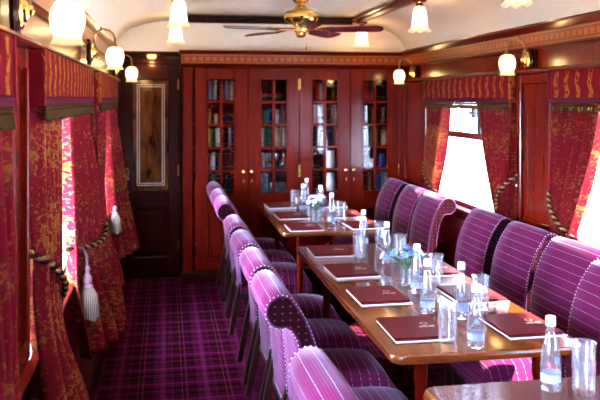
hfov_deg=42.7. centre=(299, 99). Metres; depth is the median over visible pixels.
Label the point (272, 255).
dining chair
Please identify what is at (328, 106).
book
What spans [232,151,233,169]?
book
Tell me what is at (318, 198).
flower vase
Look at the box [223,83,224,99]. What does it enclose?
book
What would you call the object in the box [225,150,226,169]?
book
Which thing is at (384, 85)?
book
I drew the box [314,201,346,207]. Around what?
leather folder
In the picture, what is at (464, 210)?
trim
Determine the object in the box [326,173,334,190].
book
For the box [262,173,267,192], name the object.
book
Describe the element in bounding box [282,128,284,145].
book
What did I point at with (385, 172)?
book
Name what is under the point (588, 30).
frieze
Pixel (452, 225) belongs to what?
panel
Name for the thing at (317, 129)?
book
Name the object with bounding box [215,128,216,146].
book
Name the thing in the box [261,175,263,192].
book
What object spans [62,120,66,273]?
window
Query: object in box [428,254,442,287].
tumbler
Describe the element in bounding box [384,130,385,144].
book
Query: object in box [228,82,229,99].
book
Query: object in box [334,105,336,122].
book
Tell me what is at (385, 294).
leather folder
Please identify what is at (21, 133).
panel
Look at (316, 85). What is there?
book
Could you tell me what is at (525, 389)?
dining table
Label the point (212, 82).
book
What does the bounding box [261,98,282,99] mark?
book
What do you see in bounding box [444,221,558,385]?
dining chair
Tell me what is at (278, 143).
book
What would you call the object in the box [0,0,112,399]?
wall
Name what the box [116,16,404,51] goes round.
wall
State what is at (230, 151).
book
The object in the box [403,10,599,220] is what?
wall
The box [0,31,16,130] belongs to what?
pelmet
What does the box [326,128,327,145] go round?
book
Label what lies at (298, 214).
leather folder
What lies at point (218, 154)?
book
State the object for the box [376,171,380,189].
book
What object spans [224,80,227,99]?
book
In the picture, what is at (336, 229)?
dining table
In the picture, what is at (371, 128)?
book
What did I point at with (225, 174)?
book
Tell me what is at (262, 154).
book
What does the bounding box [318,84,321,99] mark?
book
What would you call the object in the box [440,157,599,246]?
ground
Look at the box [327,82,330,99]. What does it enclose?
book
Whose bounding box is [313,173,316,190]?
book
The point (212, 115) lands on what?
book
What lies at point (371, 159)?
pot
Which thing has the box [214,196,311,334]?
dining chair
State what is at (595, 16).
trim
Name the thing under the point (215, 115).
book
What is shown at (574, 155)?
curtain
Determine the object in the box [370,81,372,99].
book
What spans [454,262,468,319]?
water bottle
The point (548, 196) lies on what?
tieback
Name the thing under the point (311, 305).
dining chair
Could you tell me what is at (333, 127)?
book
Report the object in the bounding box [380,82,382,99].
book
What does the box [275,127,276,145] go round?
book
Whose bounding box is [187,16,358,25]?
trim
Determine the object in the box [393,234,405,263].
tumbler
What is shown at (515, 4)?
ceiling lamp
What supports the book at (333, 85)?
on the bookcase
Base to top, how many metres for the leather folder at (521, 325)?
0.017 m
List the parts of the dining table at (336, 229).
leg, leg, leg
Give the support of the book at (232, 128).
on the bookcase
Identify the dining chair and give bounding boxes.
[206,181,286,296]
[210,188,296,315]
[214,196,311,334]
[223,214,341,384]
[230,229,366,399]
[239,246,396,399]
[250,269,407,399]
[288,345,358,399]
[326,178,408,244]
[391,184,427,242]
[409,191,455,257]
[411,208,512,373]
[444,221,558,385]
[448,236,599,384]
[564,260,599,377]
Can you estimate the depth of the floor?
5.05 m
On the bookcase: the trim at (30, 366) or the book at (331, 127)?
the book at (331, 127)
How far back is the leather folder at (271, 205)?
6.46 m
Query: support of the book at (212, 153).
on the bookcase
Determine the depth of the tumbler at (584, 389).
2.38 m
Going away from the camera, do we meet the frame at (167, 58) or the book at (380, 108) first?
the frame at (167, 58)
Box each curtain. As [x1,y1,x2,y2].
[0,130,21,399]
[30,106,88,399]
[62,114,127,359]
[93,103,124,286]
[105,109,139,257]
[424,107,450,242]
[480,102,515,220]
[549,103,599,239]
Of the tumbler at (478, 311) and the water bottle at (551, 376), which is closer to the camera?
the water bottle at (551, 376)
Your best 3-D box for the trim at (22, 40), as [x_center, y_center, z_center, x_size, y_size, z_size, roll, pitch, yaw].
[-0.907,-0.310,2.744,0.064,0.296,8.320,0,0,-10]
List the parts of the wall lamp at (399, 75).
lamp shade, arm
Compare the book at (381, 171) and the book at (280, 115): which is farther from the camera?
the book at (381, 171)
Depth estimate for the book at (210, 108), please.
7.04 m
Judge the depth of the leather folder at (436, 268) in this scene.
4.03 m
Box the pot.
[369,158,372,166]
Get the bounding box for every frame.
[117,53,180,277]
[123,51,178,52]
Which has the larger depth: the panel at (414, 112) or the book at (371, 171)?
the book at (371, 171)
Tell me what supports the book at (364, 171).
on the bookcase
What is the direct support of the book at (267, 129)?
on the bookcase
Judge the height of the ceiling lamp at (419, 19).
0.236 m
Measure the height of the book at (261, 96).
0.017 m
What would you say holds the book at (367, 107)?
on the bookcase
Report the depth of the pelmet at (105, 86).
4.95 m
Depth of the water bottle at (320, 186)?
6.05 m
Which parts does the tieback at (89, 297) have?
cord, cord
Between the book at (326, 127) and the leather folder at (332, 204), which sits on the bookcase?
the book at (326, 127)
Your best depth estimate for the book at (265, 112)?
7.12 m
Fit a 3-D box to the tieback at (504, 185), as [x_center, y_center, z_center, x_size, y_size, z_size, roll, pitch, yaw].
[1.337,0.629,5.011,0.124,0.317,0.290,0,0,-10]
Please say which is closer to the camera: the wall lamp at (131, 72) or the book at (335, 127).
the wall lamp at (131, 72)
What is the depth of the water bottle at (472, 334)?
2.81 m
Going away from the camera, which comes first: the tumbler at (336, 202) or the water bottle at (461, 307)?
the water bottle at (461, 307)
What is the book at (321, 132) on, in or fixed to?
on the bookcase
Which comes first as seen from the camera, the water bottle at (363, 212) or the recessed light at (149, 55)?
the water bottle at (363, 212)
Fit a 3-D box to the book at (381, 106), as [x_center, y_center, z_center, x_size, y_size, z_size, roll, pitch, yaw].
[0.811,0.145,7.396,0.033,0.158,0.131,0,0,-10]
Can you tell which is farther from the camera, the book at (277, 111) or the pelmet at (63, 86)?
the book at (277, 111)
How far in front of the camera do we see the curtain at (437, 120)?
6.29 m
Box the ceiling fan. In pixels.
[223,0,383,49]
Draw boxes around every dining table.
[256,200,386,333]
[296,243,582,399]
[423,375,599,399]
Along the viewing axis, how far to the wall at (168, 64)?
7.22 m
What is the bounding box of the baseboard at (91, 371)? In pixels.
[81,285,121,399]
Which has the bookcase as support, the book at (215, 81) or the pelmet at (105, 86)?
the book at (215, 81)
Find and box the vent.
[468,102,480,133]
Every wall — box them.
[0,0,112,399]
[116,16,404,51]
[124,64,194,277]
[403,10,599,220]
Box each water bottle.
[299,184,306,209]
[303,178,309,205]
[317,185,324,214]
[327,193,335,224]
[358,210,368,247]
[381,222,392,264]
[410,243,423,294]
[420,258,434,314]
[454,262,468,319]
[467,283,484,348]
[540,315,560,392]
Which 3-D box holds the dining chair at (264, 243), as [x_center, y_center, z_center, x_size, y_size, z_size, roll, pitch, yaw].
[-0.465,1.193,6.691,0.684,0.934,0.458,0,0,-10]
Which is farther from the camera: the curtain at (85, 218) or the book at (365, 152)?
the book at (365, 152)
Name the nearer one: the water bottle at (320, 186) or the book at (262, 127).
the water bottle at (320, 186)
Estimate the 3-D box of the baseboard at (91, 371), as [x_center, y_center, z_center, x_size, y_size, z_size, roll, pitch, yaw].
[-0.903,1.570,2.735,0.070,0.180,8.300,0,0,-10]
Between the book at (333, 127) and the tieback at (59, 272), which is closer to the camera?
the tieback at (59, 272)
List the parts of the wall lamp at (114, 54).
arm, lamp shade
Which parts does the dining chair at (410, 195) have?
panel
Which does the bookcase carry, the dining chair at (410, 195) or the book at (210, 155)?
the book at (210, 155)
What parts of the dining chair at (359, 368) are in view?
backrest, leg, seat rail, leg, seat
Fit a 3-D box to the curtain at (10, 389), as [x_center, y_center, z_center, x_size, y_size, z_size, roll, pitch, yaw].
[-0.655,0.578,1.651,0.202,1.165,0.605,0,0,-10]
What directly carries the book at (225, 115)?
on the bookcase
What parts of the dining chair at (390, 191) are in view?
seat, backrest, panel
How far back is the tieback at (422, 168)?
6.40 m
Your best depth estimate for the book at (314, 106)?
7.21 m
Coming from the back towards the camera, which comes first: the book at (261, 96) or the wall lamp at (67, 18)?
the book at (261, 96)
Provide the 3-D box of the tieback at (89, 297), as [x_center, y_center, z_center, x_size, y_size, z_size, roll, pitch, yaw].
[-1.030,0.795,3.745,0.171,0.408,0.768,0,0,-10]
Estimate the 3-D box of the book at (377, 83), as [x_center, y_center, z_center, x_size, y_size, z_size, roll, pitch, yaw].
[0.734,-0.083,7.372,0.033,0.175,0.138,0,0,-10]
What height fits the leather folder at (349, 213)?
0.017 m
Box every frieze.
[33,0,109,54]
[404,20,599,64]
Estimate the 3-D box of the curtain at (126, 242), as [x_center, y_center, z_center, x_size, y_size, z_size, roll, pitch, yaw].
[-1.346,0.578,5.784,0.260,1.165,0.823,0,0,-10]
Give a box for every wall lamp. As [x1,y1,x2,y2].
[9,0,85,45]
[86,27,123,69]
[113,54,137,81]
[394,58,416,83]
[499,37,534,75]
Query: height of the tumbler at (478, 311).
0.156 m
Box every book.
[209,81,210,99]
[209,108,210,123]
[210,128,211,146]
[210,155,211,169]
[211,81,213,99]
[211,114,213,123]
[211,151,214,169]
[212,127,214,146]
[213,80,216,99]
[214,114,217,123]
[214,173,218,182]
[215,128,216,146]
[215,153,217,169]
[216,127,219,146]
[217,82,219,99]
[218,154,219,169]
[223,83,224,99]
[223,127,224,146]
[223,150,224,169]
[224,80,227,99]
[224,114,226,123]
[224,173,227,192]
[225,128,227,146]
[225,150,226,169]
[226,112,229,123]
[227,127,230,146]
[227,150,228,169]
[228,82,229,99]
[228,174,230,192]
[229,81,232,99]
[229,150,231,169]
[230,173,232,192]
[231,128,232,146]
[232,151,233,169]
[261,91,282,93]
[261,94,282,95]
[261,96,282,97]
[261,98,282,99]
[261,110,263,123]
[261,128,263,145]
[261,153,264,168]
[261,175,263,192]
[262,127,265,145]
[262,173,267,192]
[264,111,266,123]
[265,109,268,123]
[266,128,268,145]
[267,127,270,145]
[269,113,271,123]
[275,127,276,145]
[276,109,278,123]
[277,128,279,145]
[278,126,281,145]
[279,114,281,123]
[280,105,284,123]
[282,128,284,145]
[313,104,318,122]
[313,105,315,122]
[313,127,315,145]
[313,150,315,167]
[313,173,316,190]
[314,82,318,99]
[315,150,319,167]
[316,128,319,145]
[317,173,320,190]
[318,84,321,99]
[319,105,322,122]
[319,107,320,122]
[320,131,322,145]
[326,105,330,122]
[326,127,329,145]
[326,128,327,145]
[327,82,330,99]
[327,126,332,145]
[329,104,334,122]
[331,83,336,99]
[331,89,333,99]
[332,126,336,145]
[333,127,334,145]
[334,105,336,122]
[363,149,369,166]
[363,170,367,189]
[364,81,366,99]
[364,106,365,122]
[364,126,369,144]
[364,128,366,144]
[364,151,366,166]
[365,105,369,122]
[366,126,372,144]
[367,81,369,99]
[368,170,372,189]
[368,172,370,189]
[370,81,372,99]
[370,107,371,122]
[372,105,378,122]
[376,82,379,99]
[376,128,377,144]
[376,170,383,187]
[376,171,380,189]
[378,129,383,144]
[378,131,380,144]
[379,107,381,122]
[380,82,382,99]
[381,106,386,122]
[382,107,384,122]
[383,84,385,99]
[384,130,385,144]
[384,171,386,182]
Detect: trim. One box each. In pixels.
[0,0,120,80]
[19,213,108,396]
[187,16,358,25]
[351,0,413,24]
[402,11,599,81]
[456,204,470,214]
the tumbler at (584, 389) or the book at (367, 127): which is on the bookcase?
the book at (367, 127)
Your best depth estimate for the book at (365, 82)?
7.30 m
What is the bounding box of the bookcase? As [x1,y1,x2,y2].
[179,50,405,283]
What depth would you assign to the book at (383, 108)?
7.31 m
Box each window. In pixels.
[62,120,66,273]
[441,102,493,211]
[580,240,599,248]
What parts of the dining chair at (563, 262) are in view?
leg, seat rail, seat, backrest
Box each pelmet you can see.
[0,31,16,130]
[29,48,93,121]
[94,72,117,111]
[423,74,516,109]
[547,68,599,112]
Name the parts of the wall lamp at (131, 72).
lamp shade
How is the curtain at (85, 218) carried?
hanging from the pelmet at (63, 86)
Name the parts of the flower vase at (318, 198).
stem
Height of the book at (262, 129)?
0.170 m
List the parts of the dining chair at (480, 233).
backrest, panel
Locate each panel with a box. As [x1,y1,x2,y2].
[12,45,29,374]
[90,114,92,135]
[403,81,426,187]
[436,215,463,267]
[516,72,549,231]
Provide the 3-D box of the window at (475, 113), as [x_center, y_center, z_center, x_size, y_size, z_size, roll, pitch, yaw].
[1.281,0.350,5.744,0.080,0.980,1.650,0,0,-10]
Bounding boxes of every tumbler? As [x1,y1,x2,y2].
[290,190,298,208]
[336,202,345,222]
[353,230,365,257]
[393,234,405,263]
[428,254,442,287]
[437,299,457,343]
[472,276,488,313]
[571,338,596,392]
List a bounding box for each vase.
[305,195,326,221]
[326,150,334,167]
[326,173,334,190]
[379,244,423,286]
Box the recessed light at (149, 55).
[139,53,163,58]
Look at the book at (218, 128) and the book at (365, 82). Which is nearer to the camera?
the book at (218, 128)
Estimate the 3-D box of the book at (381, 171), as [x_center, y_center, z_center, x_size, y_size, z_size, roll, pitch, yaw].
[0.773,0.775,7.404,0.032,0.179,0.156,0,0,-10]
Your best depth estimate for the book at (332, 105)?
7.24 m
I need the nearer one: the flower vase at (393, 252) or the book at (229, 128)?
the flower vase at (393, 252)
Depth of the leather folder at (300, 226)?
5.39 m
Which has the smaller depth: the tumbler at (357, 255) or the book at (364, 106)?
the tumbler at (357, 255)
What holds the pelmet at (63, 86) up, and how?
attached to the wall at (37, 28)
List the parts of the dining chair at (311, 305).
backrest, leg, panel, leg, seat rail, seat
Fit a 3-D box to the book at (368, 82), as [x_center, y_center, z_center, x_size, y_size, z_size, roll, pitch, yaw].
[0.644,-0.087,7.377,0.029,0.183,0.145,0,0,-10]
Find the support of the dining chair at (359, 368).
on the floor
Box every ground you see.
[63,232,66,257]
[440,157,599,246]
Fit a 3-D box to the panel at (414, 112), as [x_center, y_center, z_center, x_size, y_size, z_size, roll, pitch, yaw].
[1.047,0.329,6.913,0.036,0.982,0.725,0,0,-10]
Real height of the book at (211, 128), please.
0.167 m
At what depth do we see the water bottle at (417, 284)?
3.59 m
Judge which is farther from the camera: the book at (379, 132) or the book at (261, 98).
the book at (379, 132)
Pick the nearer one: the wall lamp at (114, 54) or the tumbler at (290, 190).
the wall lamp at (114, 54)
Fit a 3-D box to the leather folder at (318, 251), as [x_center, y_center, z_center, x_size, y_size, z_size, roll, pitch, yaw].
[0.178,0.901,4.566,0.236,0.017,0.289,0,0,-9]
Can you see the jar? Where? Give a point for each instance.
(381, 159)
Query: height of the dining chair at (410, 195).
0.934 m
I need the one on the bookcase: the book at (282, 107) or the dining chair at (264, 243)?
the book at (282, 107)
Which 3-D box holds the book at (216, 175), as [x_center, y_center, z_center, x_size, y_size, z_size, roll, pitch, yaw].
[-0.775,0.778,7.122,0.030,0.173,0.145,0,0,-10]
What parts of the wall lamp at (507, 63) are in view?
lamp shade, arm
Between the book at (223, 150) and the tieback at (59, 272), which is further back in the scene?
the book at (223, 150)
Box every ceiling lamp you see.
[166,0,191,28]
[166,26,185,44]
[353,21,370,47]
[408,0,430,33]
[501,0,533,8]
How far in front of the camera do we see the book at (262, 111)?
7.12 m
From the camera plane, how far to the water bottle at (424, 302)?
3.25 m
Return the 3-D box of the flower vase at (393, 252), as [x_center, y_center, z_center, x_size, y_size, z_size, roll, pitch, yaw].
[0.500,0.807,3.768,0.218,0.206,0.198,0,0,8]
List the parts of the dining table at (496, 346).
leg, leg, leg, leg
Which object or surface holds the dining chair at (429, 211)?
on the floor
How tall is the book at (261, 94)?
0.021 m
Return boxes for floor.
[95,276,466,399]
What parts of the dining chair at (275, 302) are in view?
backrest, panel, seat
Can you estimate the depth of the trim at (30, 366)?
2.38 m
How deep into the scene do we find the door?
7.13 m
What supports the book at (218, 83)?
on the bookcase
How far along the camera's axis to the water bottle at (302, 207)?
6.13 m
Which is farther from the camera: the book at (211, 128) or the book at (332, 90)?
the book at (332, 90)
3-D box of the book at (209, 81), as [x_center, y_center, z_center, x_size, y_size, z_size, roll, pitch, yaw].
[-0.839,-0.084,7.103,0.023,0.176,0.149,0,0,-10]
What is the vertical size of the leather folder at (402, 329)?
0.017 m
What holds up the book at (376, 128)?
on the bookcase
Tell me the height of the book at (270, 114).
0.100 m
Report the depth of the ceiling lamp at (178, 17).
4.95 m
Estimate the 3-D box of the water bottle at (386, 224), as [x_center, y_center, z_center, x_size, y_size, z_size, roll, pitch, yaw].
[0.481,0.793,4.248,0.064,0.232,0.062,0,0,6]
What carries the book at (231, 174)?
on the bookcase
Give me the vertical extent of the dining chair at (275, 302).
0.934 m
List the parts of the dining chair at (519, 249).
leg, backrest, panel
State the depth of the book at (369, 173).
7.29 m
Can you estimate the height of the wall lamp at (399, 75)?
0.240 m
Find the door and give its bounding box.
[121,64,179,276]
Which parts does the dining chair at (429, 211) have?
panel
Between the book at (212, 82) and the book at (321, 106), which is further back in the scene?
the book at (321, 106)
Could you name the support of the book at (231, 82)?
on the bookcase
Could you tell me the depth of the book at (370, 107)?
7.31 m
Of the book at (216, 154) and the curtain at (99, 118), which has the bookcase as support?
the book at (216, 154)
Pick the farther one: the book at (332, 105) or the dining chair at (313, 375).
the book at (332, 105)
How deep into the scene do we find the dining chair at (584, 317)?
3.36 m
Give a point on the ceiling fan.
(303, 19)
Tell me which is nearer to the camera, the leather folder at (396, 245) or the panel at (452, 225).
the leather folder at (396, 245)
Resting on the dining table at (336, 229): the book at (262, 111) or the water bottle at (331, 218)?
the water bottle at (331, 218)
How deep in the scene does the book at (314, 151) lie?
7.21 m
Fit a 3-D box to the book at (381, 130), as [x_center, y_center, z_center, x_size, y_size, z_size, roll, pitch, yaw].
[0.777,0.361,7.390,0.027,0.152,0.139,0,0,-10]
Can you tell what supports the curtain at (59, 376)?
hanging from the pelmet at (63, 86)
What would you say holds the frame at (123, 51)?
attached to the wall at (153, 36)
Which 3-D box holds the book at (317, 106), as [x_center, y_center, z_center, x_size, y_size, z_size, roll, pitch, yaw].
[0.151,0.136,7.287,0.025,0.177,0.159,0,0,-10]
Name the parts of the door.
glass panel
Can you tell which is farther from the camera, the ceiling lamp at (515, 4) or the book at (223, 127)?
the book at (223, 127)
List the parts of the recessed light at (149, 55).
plate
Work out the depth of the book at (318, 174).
7.22 m
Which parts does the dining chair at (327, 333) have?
backrest, leg, seat rail, leg, seat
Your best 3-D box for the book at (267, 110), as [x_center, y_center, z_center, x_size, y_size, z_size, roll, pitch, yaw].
[-0.310,0.158,7.196,0.021,0.133,0.144,0,0,-10]
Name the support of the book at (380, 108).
on the bookcase
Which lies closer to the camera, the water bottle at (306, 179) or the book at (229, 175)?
the water bottle at (306, 179)
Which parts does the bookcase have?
shelf, door, door, shelf, cornice, door, door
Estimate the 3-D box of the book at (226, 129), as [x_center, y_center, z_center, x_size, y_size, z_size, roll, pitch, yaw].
[-0.685,0.353,7.125,0.026,0.169,0.134,0,0,-10]
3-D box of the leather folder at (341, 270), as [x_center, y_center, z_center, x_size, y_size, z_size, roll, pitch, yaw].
[0.270,0.901,4.045,0.236,0.017,0.289,0,0,-12]
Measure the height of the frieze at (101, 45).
0.088 m
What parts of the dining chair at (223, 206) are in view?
backrest, leg, panel, leg, seat rail, seat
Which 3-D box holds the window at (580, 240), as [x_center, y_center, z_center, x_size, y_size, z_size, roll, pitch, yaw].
[1.655,0.350,3.617,0.080,0.980,1.650,0,0,-10]
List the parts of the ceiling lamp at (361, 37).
lamp shade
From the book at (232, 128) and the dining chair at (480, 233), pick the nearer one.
the dining chair at (480, 233)
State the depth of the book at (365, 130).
7.30 m
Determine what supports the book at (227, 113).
on the bookcase
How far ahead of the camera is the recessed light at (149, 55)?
7.00 m
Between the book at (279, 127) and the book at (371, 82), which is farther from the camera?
the book at (371, 82)
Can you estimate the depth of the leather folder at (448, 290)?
3.51 m
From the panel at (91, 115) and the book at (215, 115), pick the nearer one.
the panel at (91, 115)
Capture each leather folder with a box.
[264,202,295,208]
[274,211,309,219]
[284,222,323,231]
[307,245,354,257]
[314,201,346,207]
[323,262,380,278]
[328,210,364,217]
[342,220,383,229]
[346,285,412,305]
[376,315,454,342]
[377,243,426,255]
[405,261,463,276]
[437,284,508,303]
[479,312,566,339]
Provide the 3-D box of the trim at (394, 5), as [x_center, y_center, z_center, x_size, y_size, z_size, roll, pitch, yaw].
[1.231,-0.719,3.090,0.110,0.052,8.260,0,0,-10]
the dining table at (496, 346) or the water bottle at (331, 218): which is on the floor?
the dining table at (496, 346)
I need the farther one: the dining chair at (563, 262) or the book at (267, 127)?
the book at (267, 127)
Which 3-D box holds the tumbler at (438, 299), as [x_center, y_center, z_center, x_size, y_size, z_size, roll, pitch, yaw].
[0.551,0.832,2.869,0.075,0.156,0.075,0,0,14]
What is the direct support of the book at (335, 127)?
on the bookcase
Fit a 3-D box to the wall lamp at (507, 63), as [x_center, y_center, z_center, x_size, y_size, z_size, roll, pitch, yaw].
[1.325,-0.269,4.731,0.201,0.240,0.124,0,0,-10]
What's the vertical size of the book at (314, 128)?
0.177 m
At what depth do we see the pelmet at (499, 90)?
5.52 m
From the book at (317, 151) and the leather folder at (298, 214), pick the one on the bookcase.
the book at (317, 151)
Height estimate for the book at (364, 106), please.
0.164 m
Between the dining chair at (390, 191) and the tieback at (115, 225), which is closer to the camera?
the tieback at (115, 225)
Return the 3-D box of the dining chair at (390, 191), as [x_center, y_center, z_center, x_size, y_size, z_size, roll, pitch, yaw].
[0.612,1.193,6.883,0.684,0.934,0.458,0,0,-9]
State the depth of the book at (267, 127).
7.13 m
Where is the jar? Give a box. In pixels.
[378,154,385,166]
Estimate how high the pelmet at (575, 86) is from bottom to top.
0.237 m
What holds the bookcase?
on the floor
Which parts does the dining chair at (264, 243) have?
backrest, leg, leg, seat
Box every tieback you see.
[29,250,68,301]
[63,222,107,321]
[105,179,126,233]
[421,160,440,193]
[494,174,517,209]
[546,187,580,241]
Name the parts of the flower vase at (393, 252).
flower, stem, flower, flower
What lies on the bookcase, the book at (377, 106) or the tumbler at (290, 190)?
the book at (377, 106)
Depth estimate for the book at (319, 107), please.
7.22 m
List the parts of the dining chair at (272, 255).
backrest, leg, leg, seat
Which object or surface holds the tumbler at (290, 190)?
on the dining table at (336, 229)
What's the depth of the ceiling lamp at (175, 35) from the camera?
6.40 m
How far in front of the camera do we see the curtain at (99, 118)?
4.75 m
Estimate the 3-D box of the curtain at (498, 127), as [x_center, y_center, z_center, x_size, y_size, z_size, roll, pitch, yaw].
[1.331,0.578,5.178,0.112,1.165,0.503,0,0,-10]
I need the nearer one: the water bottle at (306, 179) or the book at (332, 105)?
the water bottle at (306, 179)
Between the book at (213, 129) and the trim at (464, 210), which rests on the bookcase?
the book at (213, 129)
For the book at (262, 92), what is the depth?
7.12 m
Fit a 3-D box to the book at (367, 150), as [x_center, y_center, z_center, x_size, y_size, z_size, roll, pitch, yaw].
[0.639,0.566,7.382,0.031,0.167,0.160,0,0,-10]
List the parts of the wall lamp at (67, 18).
lamp shade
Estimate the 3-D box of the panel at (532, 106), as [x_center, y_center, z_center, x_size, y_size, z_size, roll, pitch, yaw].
[1.440,0.329,4.675,0.036,0.982,0.500,0,0,-10]
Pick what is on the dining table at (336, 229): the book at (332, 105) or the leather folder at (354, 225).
the leather folder at (354, 225)
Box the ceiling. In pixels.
[76,0,599,49]
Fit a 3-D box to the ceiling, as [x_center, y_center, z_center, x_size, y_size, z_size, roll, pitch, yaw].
[0.365,-0.609,3.110,2.747,0.338,8.600,0,0,-10]

